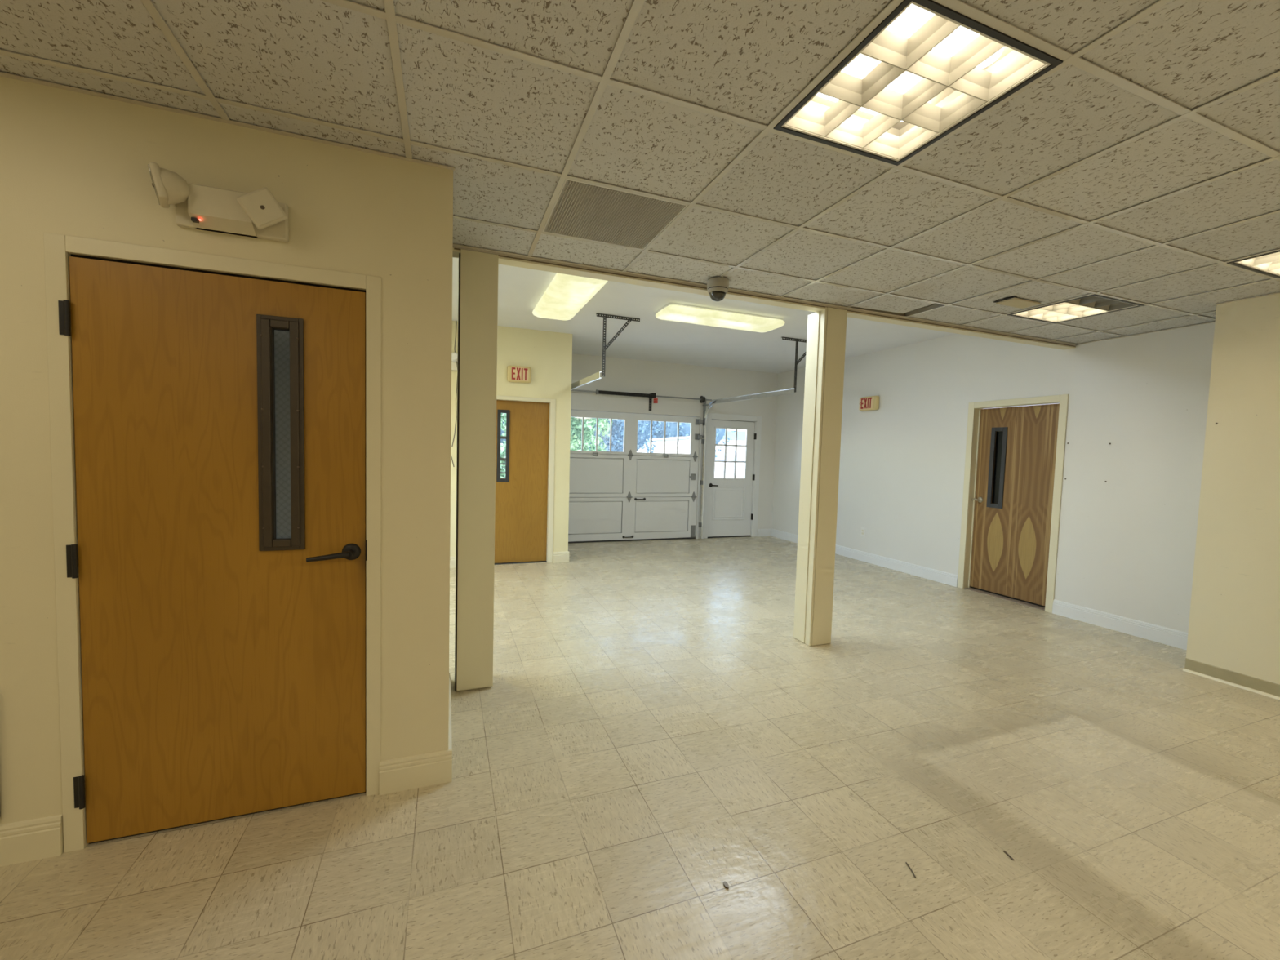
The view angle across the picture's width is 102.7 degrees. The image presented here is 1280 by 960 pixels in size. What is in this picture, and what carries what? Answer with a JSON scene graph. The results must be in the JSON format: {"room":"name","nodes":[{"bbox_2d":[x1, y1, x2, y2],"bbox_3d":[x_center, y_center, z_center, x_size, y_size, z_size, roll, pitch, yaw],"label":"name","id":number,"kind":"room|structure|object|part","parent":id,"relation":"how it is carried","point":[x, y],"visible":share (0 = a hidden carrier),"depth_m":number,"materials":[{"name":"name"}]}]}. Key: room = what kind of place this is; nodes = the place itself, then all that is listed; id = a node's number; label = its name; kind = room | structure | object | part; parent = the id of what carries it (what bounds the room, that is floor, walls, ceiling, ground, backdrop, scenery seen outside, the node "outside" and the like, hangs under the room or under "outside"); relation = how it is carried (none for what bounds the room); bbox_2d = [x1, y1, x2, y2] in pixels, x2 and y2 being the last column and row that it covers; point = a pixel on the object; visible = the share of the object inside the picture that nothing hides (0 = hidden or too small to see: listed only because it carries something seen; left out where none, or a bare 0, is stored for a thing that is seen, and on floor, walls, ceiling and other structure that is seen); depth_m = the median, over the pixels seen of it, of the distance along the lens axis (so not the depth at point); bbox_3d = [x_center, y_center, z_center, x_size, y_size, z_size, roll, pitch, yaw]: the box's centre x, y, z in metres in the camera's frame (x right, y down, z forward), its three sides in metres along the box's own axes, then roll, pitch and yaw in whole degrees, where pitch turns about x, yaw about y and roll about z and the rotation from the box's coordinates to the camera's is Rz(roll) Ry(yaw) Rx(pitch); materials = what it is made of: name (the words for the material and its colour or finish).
{"room":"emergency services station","nodes":[
{"label":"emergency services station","id":0,"kind":"room"},
{"bbox_2d":[0,75,453,848],"bbox_3d":[-2.890,-0.026,2.014,4.016,2.663,1.058,0,3,-21],"label":"wall","id":1,"kind":"structure","parent":0,"point":[73,163],"depth_m":1.87,"materials":[{"name":"beige paint"}]},
{"bbox_2d":[0,814,63,866],"bbox_3d":[-3.343,1.260,1.351,2.720,0.141,0.016,0,3,-21],"label":"baseboard","id":2,"kind":"structure","parent":1,"relation":"attached to","point":[20,842],"depth_m":1.80,"materials":[{"name":"beige wood"}]},
{"bbox_2d":[43,232,381,853],"bbox_3d":[-1.570,0.255,1.981,1.021,2.179,0.167,0,3,-21],"label":"door","id":3,"kind":"structure","parent":1,"relation":"in","point":[230,668],"depth_m":1.94,"materials":[{"name":"orange wood"}]},
{"bbox_3d":[-1.404,-0.177,2.007,0.152,0.909,0.045,0,3,-21],"label":"vision frame","id":4,"kind":"part","parent":3,"relation":"part of","materials":[{"name":"brown metal"}]},
{"bbox_3d":[-1.240,0.305,2.049,0.159,0.037,0.055,0,3,-21],"label":"lever handle","id":5,"kind":"part","parent":3,"relation":"part of","materials":[{"name":"black metal"}]},
{"bbox_3d":[-1.137,0.292,2.126,0.005,0.085,0.010,0,3,-21],"label":"strike plate","id":6,"kind":"part","parent":3,"relation":"part of","materials":[{"name":"black metal"}]},
{"bbox_2d":[147,162,288,242],"bbox_3d":[-1.500,-0.989,1.830,0.408,0.158,0.150,0,3,-21],"label":"emergency light","id":7,"kind":"object","parent":1,"relation":"attached to","point":[256,214],"visible":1,"depth_m":1.83,"materials":[{"name":"white plastic"}]},
{"bbox_2d":[191,217,199,222],"bbox_3d":[-1.583,-0.924,1.820,0.017,0.011,0.018,0,3,-21],"label":"switch","id":8,"kind":"object","parent":7,"relation":"attached to","point":[194,220],"depth_m":1.82,"materials":[{"name":"black plastic"}]},
{"bbox_3d":[-1.504,-0.982,1.894,0.340,0.138,0.028,0,3,-21],"label":"plate","id":9,"kind":"part","parent":7,"relation":"part of","materials":[{"name":"white plastic"}]},
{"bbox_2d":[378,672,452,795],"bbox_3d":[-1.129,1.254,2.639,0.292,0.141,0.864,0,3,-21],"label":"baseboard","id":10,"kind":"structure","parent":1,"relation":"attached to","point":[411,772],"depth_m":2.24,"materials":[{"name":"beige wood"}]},
{"bbox_2d":[274,329,291,538],"bbox_3d":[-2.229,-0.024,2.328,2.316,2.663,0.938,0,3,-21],"label":"window pane","id":11,"kind":"structure","parent":0,"point":[282,338],"depth_m":2.79,"materials":[{"name":"glass"}]},
{"bbox_2d":[449,320,572,557],"bbox_3d":[-3.053,-0.466,6.726,4.035,3.030,1.330,0,3,-21],"label":"wall","id":12,"kind":"structure","parent":0,"point":[548,354],"depth_m":6.64,"materials":[{"name":"beige paint"}]},
{"bbox_2d":[449,555,455,568],"bbox_3d":[-3.442,1.011,5.953,2.785,0.141,0.016,0,3,-21],"label":"baseboard","id":13,"kind":"structure","parent":12,"relation":"attached to","point":[452,558],"depth_m":6.37,"materials":[{"name":"beige wood"}]},
{"bbox_2d":[451,352,457,370],"bbox_3d":[-2.303,-1.440,6.175,0.235,0.215,0.110,0,3,-21],"label":"wall lamp","id":14,"kind":"object","parent":12,"relation":"attached to","point":[454,355],"visible":0.34,"depth_m":6.18,"materials":[{"name":"white plastic"}]},
{"bbox_2d":[506,365,531,382],"bbox_3d":[-1.534,-1.343,6.498,0.297,0.205,0.061,0,3,-21],"label":"exit sign","id":15,"kind":"object","parent":12,"relation":"attached to","point":[514,373],"visible":1,"depth_m":6.47,"materials":[{"name":"beige plastic"}]},
{"bbox_3d":[-1.522,-1.342,6.477,0.214,0.168,0.008,0,3,-21],"label":"plate","id":16,"kind":"part","parent":15,"relation":"part of","materials":[{"name":"white plastic"}]},
{"bbox_2d":[494,395,555,564],"bbox_3d":[-1.638,0.009,6.638,1.025,2.170,0.128,0,3,-21],"label":"door","id":17,"kind":"structure","parent":12,"relation":"in","point":[524,509],"depth_m":6.70,"materials":[{"name":"brown wood"}]},
{"bbox_3d":[-1.758,-0.437,6.575,0.152,0.926,0.016,0,3,-21],"label":"vision frame","id":18,"kind":"part","parent":17,"relation":"part of","materials":[{"name":"grey metal"}]},
{"bbox_2d":[500,435,506,473],"bbox_3d":[-2.389,-0.462,7.747,1.400,1.250,0.070,0,3,-21],"label":"window","id":19,"kind":"structure","parent":17,"relation":"in","point":[501,437],"depth_m":7.83,"materials":[{"name":"white paint"}]},
{"bbox_2d":[552,551,568,562],"bbox_3d":[-1.290,0.991,7.476,0.216,0.141,1.346,0,3,-21],"label":"baseboard","id":20,"kind":"structure","parent":12,"relation":"attached to","point":[558,557],"depth_m":6.85,"materials":[{"name":"white wood"}]},
{"bbox_2d":[0,536,1279,959],"bbox_3d":[0.151,1.434,2.397,10.000,0.120,12.200,0,3,-21],"label":"floor","id":21,"kind":"structure","parent":0,"point":[653,731],"depth_m":2.14,"materials":[{"name":"tile"}]},
{"bbox_2d":[454,248,498,691],"bbox_3d":[-1.023,-0.029,3.184,0.222,2.650,0.209,0,3,-21],"label":"column","id":22,"kind":"structure","parent":21,"relation":"on","point":[477,272],"depth_m":3.08,"materials":[{"name":"beige paint"}]},
{"bbox_2d":[723,880,728,888],"bbox_3d":[0.299,1.407,1.777,0.014,0.006,0.027,0,3,-21],"label":"scrap","id":23,"kind":"object","parent":21,"relation":"on","point":[725,883],"visible":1,"depth_m":1.77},
{"bbox_2d":[793,306,847,645],"bbox_3d":[1.443,-0.008,4.113,0.210,2.648,0.204,0,3,-21],"label":"column","id":24,"kind":"structure","parent":21,"relation":"on","point":[826,328],"depth_m":4.04,"materials":[{"name":"beige paint"}]},
{"bbox_2d":[905,862,915,878],"bbox_3d":[0.989,1.422,1.866,0.005,0.005,0.068,2,3,1],"label":"twig","id":25,"kind":"object","parent":21,"relation":"on","point":[905,862],"visible":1,"depth_m":1.86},
{"bbox_2d":[1002,850,1014,860],"bbox_3d":[1.405,1.432,1.950,0.008,0.002,0.047,1,3,-6],"label":"rubber mark","id":26,"kind":"object","parent":21,"relation":"on","point":[1004,851],"visible":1,"depth_m":1.95,"materials":[{"name":"grey rubber"}]},
{"bbox_2d":[0,0,1279,346],"bbox_3d":[0.970,-1.145,-0.113,9.718,0.055,7.243,0,3,-21],"label":"ceiling","id":27,"kind":"structure","parent":0,"point":[1144,163],"depth_m":1.82,"materials":[{"name":"tile"}]},
{"bbox_2d":[542,178,688,249],"bbox_3d":[-0.148,-1.340,2.575,0.584,0.055,0.584,0,3,-21],"label":"ceiling vent","id":28,"kind":"object","parent":27,"relation":"in","point":[580,210],"visible":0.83,"depth_m":2.54,"materials":[{"name":"white metal"}]},
{"bbox_2d":[706,276,728,301],"bbox_3d":[0.521,-1.269,3.429,0.144,0.138,0.144,0,3,-21],"label":"dome camera","id":29,"kind":"object","parent":27,"relation":"attached to","point":[717,287],"visible":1,"depth_m":3.38,"materials":[{"name":"grey plastic"}]},
{"bbox_2d":[853,294,933,313],"bbox_3d":[1.916,-1.339,3.876,0.524,0.015,0.330,1,3,-18],"label":"tile","id":30,"kind":"structure","parent":27,"relation":"attached to","point":[887,303],"depth_m":3.88,"materials":[{"name":"white tile"}]},
{"bbox_2d":[773,0,1062,165],"bbox_3d":[0.853,-1.291,1.650,0.584,0.120,0.584,0,3,-21],"label":"light","id":31,"kind":"object","parent":27,"relation":"attached to","point":[929,68],"visible":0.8,"depth_m":1.64,"materials":[{"name":"plastic"}]},
{"bbox_2d":[993,295,1040,308],"bbox_3d":[2.735,-1.286,3.707,0.322,0.014,0.150,0,3,-21],"label":"ceiling plate","id":32,"kind":"object","parent":27,"relation":"attached to","point":[1011,301],"visible":1,"depth_m":3.69,"materials":[{"name":"beige"}]},
{"bbox_2d":[1007,293,1143,324],"bbox_3d":[3.275,-1.341,3.866,0.584,0.120,0.584,0,3,-21],"label":"light","id":33,"kind":"object","parent":27,"relation":"attached to","point":[1094,304],"visible":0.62,"depth_m":3.90,"materials":[{"name":"plastic"}]},
{"bbox_2d":[1226,250,1279,278],"bbox_3d":[3.704,-1.268,2.728,0.584,0.120,0.584,0,3,-21],"label":"light","id":34,"kind":"object","parent":27,"relation":"attached to","point":[1268,264],"visible":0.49,"depth_m":2.93,"materials":[{"name":"plastic"}]},
{"bbox_3d":[3.703,-1.218,2.730,0.550,0.015,0.550,0,3,-21],"label":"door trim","id":35,"kind":"part","parent":34,"relation":"part of","materials":[{"name":"white plastic"}]},
{"bbox_2d":[570,353,777,538],"bbox_3d":[-1.356,-0.494,8.151,8.218,3.030,0.140,0,3,-21],"label":"wall","id":36,"kind":"structure","parent":0,"point":[621,375],"depth_m":8.82,"materials":[{"name":"paint"}]},
{"bbox_2d":[571,371,601,389],"bbox_3d":[-0.908,-0.144,6.939,0.060,2.455,2.479,0,3,-21],"label":"door track","id":37,"kind":"object","parent":36,"relation":"attached to","point":[595,376],"visible":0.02,"depth_m":6.25,"materials":[{"name":"metal"}]},
{"bbox_2d":[568,409,703,542],"bbox_3d":[-0.118,-0.039,8.586,2.528,2.145,0.125,0,3,-21],"label":"garage door","id":38,"kind":"structure","parent":36,"relation":"in","point":[629,495],"depth_m":8.59,"materials":[{"name":"white paint"}]},
{"bbox_2d":[577,409,702,538],"bbox_3d":[-0.157,-0.045,8.621,2.540,2.152,0.158,0,3,-21],"label":"trim","id":39,"kind":"structure","parent":36,"relation":"attached to","point":[700,426],"depth_m":8.99,"materials":[{"name":"white paint"}]},
{"bbox_2d":[571,389,711,411],"bbox_3d":[-0.051,-1.306,8.418,2.735,0.307,0.180,0,3,-21],"label":"spring","id":40,"kind":"object","parent":36,"relation":"attached to","point":[702,399],"visible":0.91,"depth_m":8.40,"materials":[{"name":"grey metal"}]},
{"bbox_2d":[702,413,761,538],"bbox_3d":[1.655,-0.067,9.296,1.134,2.225,0.154,0,3,-21],"label":"door","id":41,"kind":"structure","parent":36,"relation":"in","point":[731,505],"depth_m":9.29,"materials":[{"name":"white paint"}]},
{"bbox_3d":[1.636,-0.478,9.249,0.688,0.936,0.030,0,3,-21],"label":"glazing frame","id":42,"kind":"part","parent":41,"relation":"part of","materials":[{"name":"glass"}]},
{"bbox_2d":[698,387,794,538],"bbox_3d":[1.527,-0.124,7.859,0.060,2.455,2.479,0,3,-21],"label":"door track","id":43,"kind":"object","parent":36,"relation":"attached to","point":[788,391],"visible":1,"depth_m":8.84,"materials":[{"name":"metal"}]},
{"bbox_2d":[757,528,771,536],"bbox_3d":[2.335,0.983,9.555,0.298,0.141,0.016,0,3,-21],"label":"baseboard","id":44,"kind":"structure","parent":36,"relation":"attached to","point":[762,532],"depth_m":9.54,"materials":[{"name":"white paint"}]},
{"bbox_2d":[452,257,955,373],"bbox_3d":[-0.537,-1.916,5.845,8.338,0.100,4.854,0,3,-21],"label":"ceiling","id":45,"kind":"structure","parent":0,"point":[653,339],"depth_m":6.28,"materials":[{"name":"white paint"}]},
{"bbox_2d":[451,320,457,446],"bbox_3d":[-2.243,-1.161,6.210,0.072,1.521,0.030,0,3,-21],"label":"hanging wire","id":46,"kind":"object","parent":45,"relation":"hanging from","point":[455,321],"visible":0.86,"depth_m":6.23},
{"bbox_2d":[532,272,607,320],"bbox_3d":[-0.722,-1.776,4.989,0.440,0.094,1.480,0,3,-21],"label":"light","id":47,"kind":"object","parent":45,"relation":"attached to","point":[566,295],"visible":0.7,"depth_m":4.79,"materials":[{"name":"white plastic"}]},
{"bbox_2d":[595,313,639,376],"bbox_3d":[-0.255,-1.510,5.807,0.515,0.690,0.038,0,3,-21],"label":"hanger","id":48,"kind":"object","parent":45,"relation":"hanging from","point":[629,319],"visible":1,"depth_m":5.75,"materials":[{"name":"metal"}]},
{"bbox_3d":[-0.247,-1.837,5.792,0.515,0.036,0.032,0,3,-21],"label":"ceiling rail","id":49,"kind":"part","parent":48,"relation":"part of","materials":[{"name":"metal"}]},
{"bbox_2d":[655,302,784,332],"bbox_3d":[0.889,-1.764,5.608,1.420,0.094,0.440,0,3,-21],"label":"light","id":50,"kind":"object","parent":45,"relation":"attached to","point":[673,312],"visible":1,"depth_m":5.48,"materials":[{"name":"white plastic"}]},
{"bbox_2d":[781,336,806,392],"bbox_3d":[2.062,-1.491,6.682,0.535,0.690,0.038,0,3,-21],"label":"hanger","id":51,"kind":"object","parent":45,"relation":"hanging from","point":[797,340],"visible":0.82,"depth_m":6.66,"materials":[{"name":"metal"}]},
{"bbox_3d":[2.069,-1.818,6.667,0.533,0.036,0.032,0,3,-21],"label":"ceiling rail","id":52,"kind":"part","parent":51,"relation":"part of","materials":[{"name":"metal"}]},
{"bbox_2d":[452,247,1075,350],"bbox_3d":[0.370,-1.581,3.607,8.218,0.518,0.195,0,3,-21],"label":"beam","id":53,"kind":"structure","parent":0,"point":[502,260],"depth_m":3.71,"materials":[{"name":"beige paint"}]},
{"bbox_2d":[771,320,1215,632],"bbox_3d":[3.616,-0.342,6.814,0.140,3.150,6.160,0,3,-21],"label":"wall","id":54,"kind":"structure","parent":0,"point":[1126,542],"depth_m":5.02,"materials":[{"name":"paint"}]},
{"bbox_2d":[860,527,865,536],"bbox_3d":[3.268,0.764,7.500,0.009,0.120,0.075,0,3,-21],"label":"wall outlet","id":55,"kind":"object","parent":54,"relation":"attached to","point":[863,530],"visible":1,"depth_m":7.49,"materials":[{"name":"white plastic"}]},
{"bbox_2d":[771,528,958,586],"bbox_3d":[3.127,1.096,7.858,0.016,0.141,3.758,0,3,-21],"label":"baseboard","id":56,"kind":"structure","parent":54,"relation":"attached to","point":[946,578],"depth_m":7.01,"materials":[{"name":"white paint"}]},
{"bbox_2d":[858,395,879,411],"bbox_3d":[3.296,-1.102,7.365,0.081,0.200,0.325,0,3,-21],"label":"exit sign","id":57,"kind":"object","parent":54,"relation":"attached to","point":[871,402],"visible":1,"depth_m":7.32,"materials":[{"name":"beige plastic"}]},
{"bbox_3d":[3.260,-1.103,7.366,0.008,0.164,0.263,0,3,-21],"label":"plate","id":58,"kind":"part","parent":57,"relation":"part of","materials":[{"name":"white plastic"}]},
{"bbox_2d":[957,394,1068,613],"bbox_3d":[4.064,0.218,5.590,0.149,2.188,1.026,0,3,-21],"label":"door","id":59,"kind":"structure","parent":54,"relation":"in","point":[1015,448],"depth_m":5.59,"materials":[{"name":"brown wood"}]},
{"bbox_3d":[4.046,-0.139,5.774,0.006,0.816,0.095,0,3,-21],"label":"pane","id":60,"kind":"part","parent":59,"relation":"part of","materials":[{"name":"black glass"}]},
{"bbox_3d":[4.023,-0.138,5.763,0.016,0.908,0.174,0,3,-21],"label":"vision frame","id":61,"kind":"part","parent":59,"relation":"part of","materials":[{"name":"grey metal"}]},
{"bbox_2d":[1052,599,1187,649],"bbox_3d":[4.369,1.306,4.566,0.016,0.141,1.232,0,3,-21],"label":"baseboard","id":62,"kind":"structure","parent":54,"relation":"attached to","point":[1173,637],"depth_m":4.60,"materials":[{"name":"white paint"}]},
{"bbox_2d":[1186,293,1279,684],"bbox_3d":[5.484,0.020,1.016,0.738,3.150,6.030,0,3,-21],"label":"wall","id":63,"kind":"structure","parent":0,"point":[1234,623],"depth_m":3.52,"materials":[{"name":"beige paint"}]},
{"bbox_2d":[1182,657,1279,700],"bbox_3d":[5.085,1.542,0.966,0.020,0.095,6.035,0,3,-21],"label":"baseboard","id":64,"kind":"structure","parent":63,"relation":"attached to","point":[1269,689],"depth_m":3.54,"materials":[{"name":"beige wood"}]},
{"label":"outside","id":65,"kind":"structure","parent":0,"visible":0},
{"bbox_2d":[714,462,744,478],"bbox_3d":[-11.038,-5.541,128.354,250.000,0.150,231.810,0,3,-21],"label":"ground","id":66,"kind":"structure","parent":65,"point":[719,466],"depth_m":52.59,"materials":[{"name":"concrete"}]},
{"bbox_2d":[500,442,506,478],"bbox_3d":[-3.455,-0.109,13.251,1.323,1.732,1.317,0,3,-21],"label":"tree","id":67,"kind":"object","parent":66,"relation":"on","point":[503,448],"visible":0.09,"depth_m":12.85,"materials":[{"name":"green plant"}]},
{"bbox_2d":[500,418,506,444],"bbox_3d":[-8.237,-5.099,28.174,5.353,9.835,5.328,0,3,-21],"label":"tree","id":68,"kind":"object","parent":66,"relation":"on","point":[501,431],"visible":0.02,"depth_m":27.49,"materials":[{"name":"green plant"}]},
{"bbox_2d":[500,413,613,451],"bbox_3d":[-2.766,-2.559,17.020,3.939,6.262,3.896,0,3,-21],"label":"tree","id":69,"kind":"object","parent":66,"relation":"on","point":[589,424],"visible":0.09,"depth_m":16.47,"materials":[{"name":"green plant"}]},
{"bbox_2d":[586,418,623,452],"bbox_3d":[-2.374,-4.067,26.720,4.574,8.261,4.479,0,3,-21],"label":"tree","id":70,"kind":"object","parent":66,"relation":"on","point":[620,422],"visible":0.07,"depth_m":26.07,"materials":[{"name":"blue plant"}]},
{"bbox_2d":[612,420,661,453],"bbox_3d":[-1.070,-4.962,34.621,5.803,9.279,5.679,0,3,-21],"label":"tree","id":71,"kind":"object","parent":66,"relation":"on","point":[643,427],"visible":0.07,"depth_m":33.73,"materials":[{"name":"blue plant"}]},
{"bbox_2d":[636,435,689,453],"bbox_3d":[2.947,-3.670,63.079,11.130,3.860,6.860,2,3,3],"label":"shed","id":72,"kind":"object","parent":66,"relation":"on","point":[683,442],"visible":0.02,"depth_m":60.03,"materials":[{"name":"white"}]},
{"bbox_2d":[646,421,690,439],"bbox_3d":[4.917,-9.069,75.512,10.029,13.461,10.117,0,3,-21],"label":"tree","id":73,"kind":"object","parent":66,"relation":"on","point":[671,427],"visible":0.14,"depth_m":72.55,"materials":[{"name":"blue plant"}]},
{"bbox_2d":[715,428,735,457],"bbox_3d":[11.555,-11.154,91.783,12.274,16.265,12.316,0,3,-21],"label":"tree","id":74,"kind":"object","parent":66,"relation":"on","point":[720,433],"visible":0.02,"depth_m":89.86,"materials":[{"name":"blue plant"}]},
{"bbox_2d":[715,431,746,461],"bbox_3d":[27.918,-8.256,127.163,42.450,7.600,30.287,0,3,-21],"label":"building","id":75,"kind":"structure","parent":66,"relation":"on","point":[740,451],"depth_m":120.71,"materials":[{"name":"white"}]}
]}

